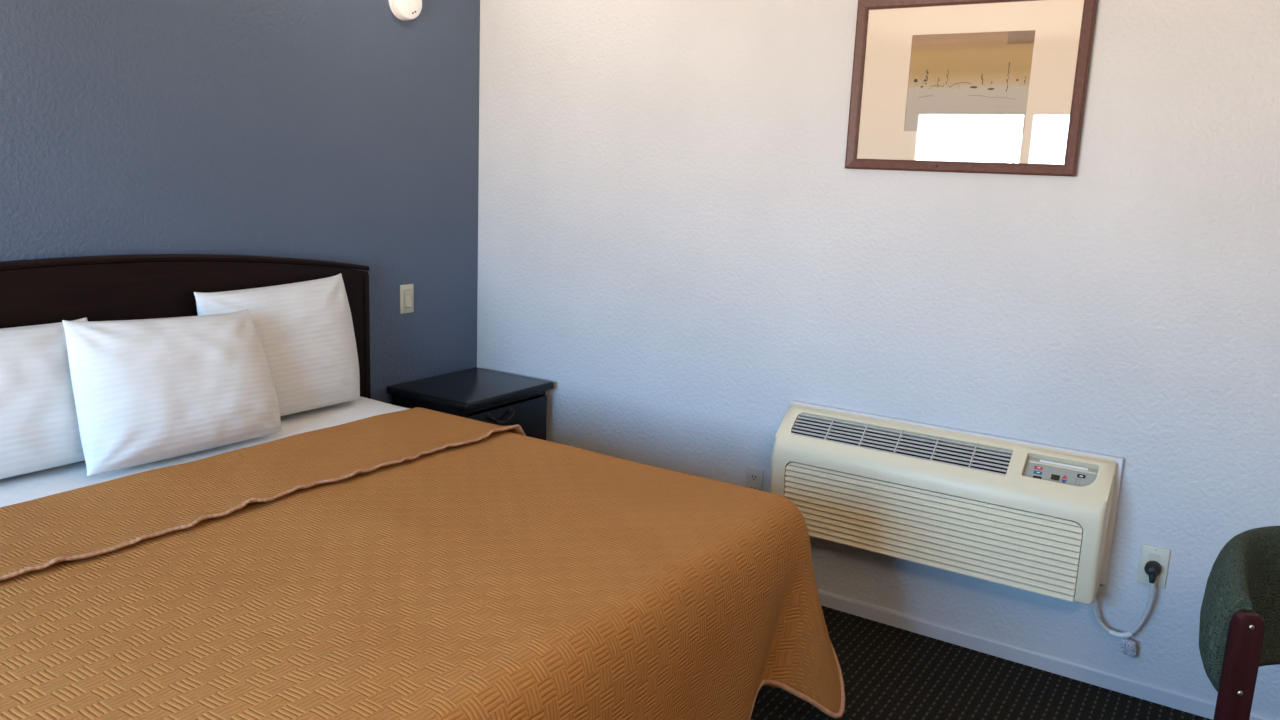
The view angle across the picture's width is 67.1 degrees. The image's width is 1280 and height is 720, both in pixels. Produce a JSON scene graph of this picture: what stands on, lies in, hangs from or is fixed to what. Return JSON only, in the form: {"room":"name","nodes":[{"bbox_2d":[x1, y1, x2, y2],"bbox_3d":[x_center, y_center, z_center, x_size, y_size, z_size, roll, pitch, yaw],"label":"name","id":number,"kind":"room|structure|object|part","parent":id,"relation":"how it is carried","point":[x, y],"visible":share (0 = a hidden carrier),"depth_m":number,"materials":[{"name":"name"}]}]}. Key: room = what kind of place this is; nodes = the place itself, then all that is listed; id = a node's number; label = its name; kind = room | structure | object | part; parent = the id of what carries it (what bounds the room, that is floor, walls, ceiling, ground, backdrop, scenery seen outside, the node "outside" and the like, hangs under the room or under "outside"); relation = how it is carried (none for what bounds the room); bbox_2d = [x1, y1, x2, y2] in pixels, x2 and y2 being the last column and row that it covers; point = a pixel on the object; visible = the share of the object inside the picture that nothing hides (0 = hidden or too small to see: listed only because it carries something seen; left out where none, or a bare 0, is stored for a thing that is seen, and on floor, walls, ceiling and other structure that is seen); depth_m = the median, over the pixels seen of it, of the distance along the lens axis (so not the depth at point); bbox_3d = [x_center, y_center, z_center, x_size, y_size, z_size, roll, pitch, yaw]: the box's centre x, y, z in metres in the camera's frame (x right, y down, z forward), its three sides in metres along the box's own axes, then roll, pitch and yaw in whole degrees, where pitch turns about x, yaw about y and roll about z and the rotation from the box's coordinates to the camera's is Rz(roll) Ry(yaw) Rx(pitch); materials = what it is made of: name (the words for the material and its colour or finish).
{"room":"hotel room","nodes":[
{"label":"hotel room","id":0,"kind":"room"},
{"bbox_2d":[0,0,479,403],"bbox_3d":[-1.978,-0.247,2.286,0.120,2.440,4.520,9,13,32],"label":"wall","id":1,"kind":"structure","parent":0,"point":[342,131],"depth_m":3.19,"materials":[{"name":"blue paint"}]},
{"bbox_2d":[389,0,421,20],"bbox_3d":[-0.869,-1.337,3.592,0.046,0.136,0.136,9,13,32],"label":"smoke detector","id":2,"kind":"object","parent":1,"relation":"attached to","point":[404,10],"visible":1,"depth_m":3.58,"materials":[{"name":"white plastic"}]},
{"bbox_2d":[400,284,413,313],"bbox_3d":[-0.919,-0.242,3.824,0.018,0.114,0.069,9,13,32],"label":"light switch","id":3,"kind":"object","parent":1,"relation":"attached to","point":[406,291],"visible":1,"depth_m":3.82,"materials":[{"name":"beige plastic"}]},
{"bbox_2d":[477,0,1279,718],"bbox_3d":[1.139,-0.261,3.029,4.540,2.440,0.120,9,13,32],"label":"wall","id":4,"kind":"structure","parent":0,"point":[676,237],"depth_m":3.17,"materials":[{"name":"white paint"}]},
{"bbox_2d":[746,466,763,490],"bbox_3d":[0.419,0.453,3.546,0.068,0.115,0.008,9,13,32],"label":"wall outlet","id":5,"kind":"object","parent":4,"relation":"attached to","point":[754,476],"visible":0.62,"depth_m":3.54,"materials":[{"name":"grey plastic"}]},
{"bbox_2d":[750,473,757,481],"bbox_3d":[0.418,0.431,3.540,0.034,0.029,0.002,9,13,32],"label":"receptacle","id":6,"kind":"object","parent":5,"relation":"attached to","point":[753,476],"depth_m":3.54,"materials":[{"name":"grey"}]},
{"bbox_2d":[770,400,1160,657],"bbox_3d":[0.989,0.528,3.091,1.204,0.597,0.158,9,13,32],"label":"air conditioner","id":7,"kind":"object","parent":4,"relation":"attached to","point":[1031,516],"visible":0.98,"depth_m":3.02,"materials":[{"name":"beige plastic"}]},
{"bbox_2d":[791,414,1012,475],"bbox_3d":[0.836,0.271,3.153,0.713,0.077,0.084,9,13,32],"label":"grille","id":8,"kind":"object","parent":7,"relation":"attached to","point":[961,453],"depth_m":3.14,"materials":[{"name":"grey plastic"}]},
{"bbox_3d":[0.894,0.528,3.078,0.939,0.244,0.032,9,13,32],"label":"panel","id":9,"kind":"part","parent":7,"relation":"part of","materials":[{"name":"beige plastic"}]},
{"bbox_3d":[1.262,0.346,2.901,0.200,0.060,0.068,9,13,32],"label":"control panel","id":10,"kind":"part","parent":7,"relation":"part of","materials":[{"name":"grey plastic"}]},
{"bbox_3d":[1.430,0.733,2.880,0.173,0.200,0.022,9,13,29],"label":"power cord","id":11,"kind":"part","parent":7,"relation":"part of","materials":[{"name":"grey plastic"}]},
{"bbox_2d":[845,0,1097,176],"bbox_3d":[0.983,-0.842,2.945,0.703,0.530,0.027,9,13,32],"label":"framed picture","id":12,"kind":"object","parent":4,"relation":"attached to","point":[958,86],"visible":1,"depth_m":2.94,"materials":[{"name":"brown wood"}]},
{"bbox_2d":[904,30,1034,132],"bbox_3d":[0.999,-0.846,2.946,0.388,0.316,0.003,9,13,32],"label":"print","id":13,"kind":"object","parent":12,"relation":"attached to","point":[956,81],"depth_m":2.94,"materials":[{"name":"multicoloured"}]},
{"bbox_2d":[817,589,1279,719],"bbox_3d":[1.054,0.918,3.203,4.300,0.054,0.011,9,13,32],"label":"baseboard","id":14,"kind":"structure","parent":4,"relation":"attached to","point":[1200,706],"depth_m":3.07,"materials":[{"name":"paint"}]},
{"bbox_2d":[1137,544,1170,588],"bbox_3d":[1.515,0.609,2.847,0.076,0.122,0.007,9,13,32],"label":"wall outlet","id":15,"kind":"object","parent":4,"relation":"attached to","point":[1160,555],"visible":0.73,"depth_m":2.84,"materials":[{"name":"beige plastic"}]},
{"bbox_2d":[1148,553,1160,562],"bbox_3d":[1.515,0.584,2.840,0.034,0.028,0.001,9,13,32],"label":"receptacle","id":16,"kind":"object","parent":15,"relation":"attached to","point":[1156,557],"depth_m":2.84,"materials":[{"name":"beige plastic"}]},
{"bbox_2d":[750,605,1211,719],"bbox_3d":[-0.149,1.296,1.405,4.540,0.100,4.640,9,13,32],"label":"floor","id":17,"kind":"structure","parent":0,"point":[889,672],"depth_m":2.92,"materials":[{"name":"carpet"}]},
{"bbox_2d":[0,254,370,398],"bbox_3d":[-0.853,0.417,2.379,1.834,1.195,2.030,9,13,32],"label":"headboard","id":18,"kind":"object","parent":17,"relation":"on","point":[138,286],"visible":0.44,"depth_m":2.88,"materials":[{"name":"brown wood"}]},
{"bbox_3d":[-1.576,-0.243,2.747,0.051,0.100,2.024,9,13,32],"label":"rail","id":19,"kind":"part","parent":18,"relation":"part of","materials":[{"name":"brown wood"}]},
{"bbox_2d":[0,396,408,506],"bbox_3d":[-1.338,0.378,2.695,0.552,0.170,1.930,9,13,32],"label":"sheet","id":20,"kind":"object","parent":18,"relation":"on","point":[42,483],"visible":0.23,"depth_m":2.73,"materials":[{"name":"white fabric"}]},
{"bbox_2d":[0,317,87,478],"bbox_3d":[-1.667,0.112,2.449,0.199,0.387,0.640,9,13,32],"label":"pillow","id":21,"kind":"object","parent":20,"relation":"on","point":[39,427],"visible":0.64,"depth_m":2.50,"materials":[{"name":"white fabric"}]},
{"bbox_2d":[62,309,281,475],"bbox_3d":[-1.311,0.065,2.752,0.212,0.394,0.603,9,13,32],"label":"pillow","id":22,"kind":"object","parent":20,"relation":"on","point":[145,391],"visible":1,"depth_m":2.66,"materials":[{"name":"white fabric"}]},
{"bbox_2d":[194,273,359,415],"bbox_3d":[-1.169,-0.044,3.210,0.180,0.442,0.579,9,13,32],"label":"pillow","id":23,"kind":"object","parent":20,"relation":"on","point":[305,330],"visible":0.67,"depth_m":3.20,"materials":[{"name":"white fabric"}]},
{"bbox_3d":[-1.054,0.210,3.691,0.048,1.083,0.025,9,13,32],"label":"post","id":24,"kind":"part","parent":18,"relation":"part of","materials":[{"name":"brown wood"}]},
{"bbox_2d":[0,407,844,719],"bbox_3d":[-0.601,0.680,2.297,1.657,0.621,1.992,9,13,32],"label":"bedspread","id":25,"kind":"object","parent":18,"relation":"on","point":[417,563],"visible":1,"depth_m":2.07,"materials":[{"name":"orange fabric"}]},
{"bbox_2d":[386,367,553,439],"bbox_3d":[-0.680,0.408,3.931,0.448,0.635,0.521,9,13,32],"label":"nightstand","id":26,"kind":"object","parent":17,"relation":"on","point":[480,394],"visible":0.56,"depth_m":3.80,"materials":[{"name":"black paint"}]},
{"bbox_3d":[-0.531,0.220,3.721,0.029,0.043,0.148,9,13,32],"label":"handle","id":27,"kind":"part","parent":26,"relation":"part of","materials":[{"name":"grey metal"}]},
{"bbox_3d":[-0.518,0.286,3.803,0.018,0.225,0.461,9,13,32],"label":"drawer","id":28,"kind":"part","parent":26,"relation":"part of","materials":[{"name":"black paint"}]},
{"bbox_2d":[1199,526,1279,719],"bbox_3d":[1.454,0.807,1.926,0.548,0.792,0.650,-2,12,-23],"label":"armchair","id":29,"kind":"object","parent":17,"relation":"on","point":[1239,627],"visible":1,"depth_m":1.95,"materials":[{"name":"green fabric"}]},
{"bbox_3d":[1.178,0.837,1.954,0.054,0.700,0.028,4,11,7],"label":"leg","id":30,"kind":"part","parent":29,"relation":"part of","materials":[{"name":"brown wood"}]}
]}

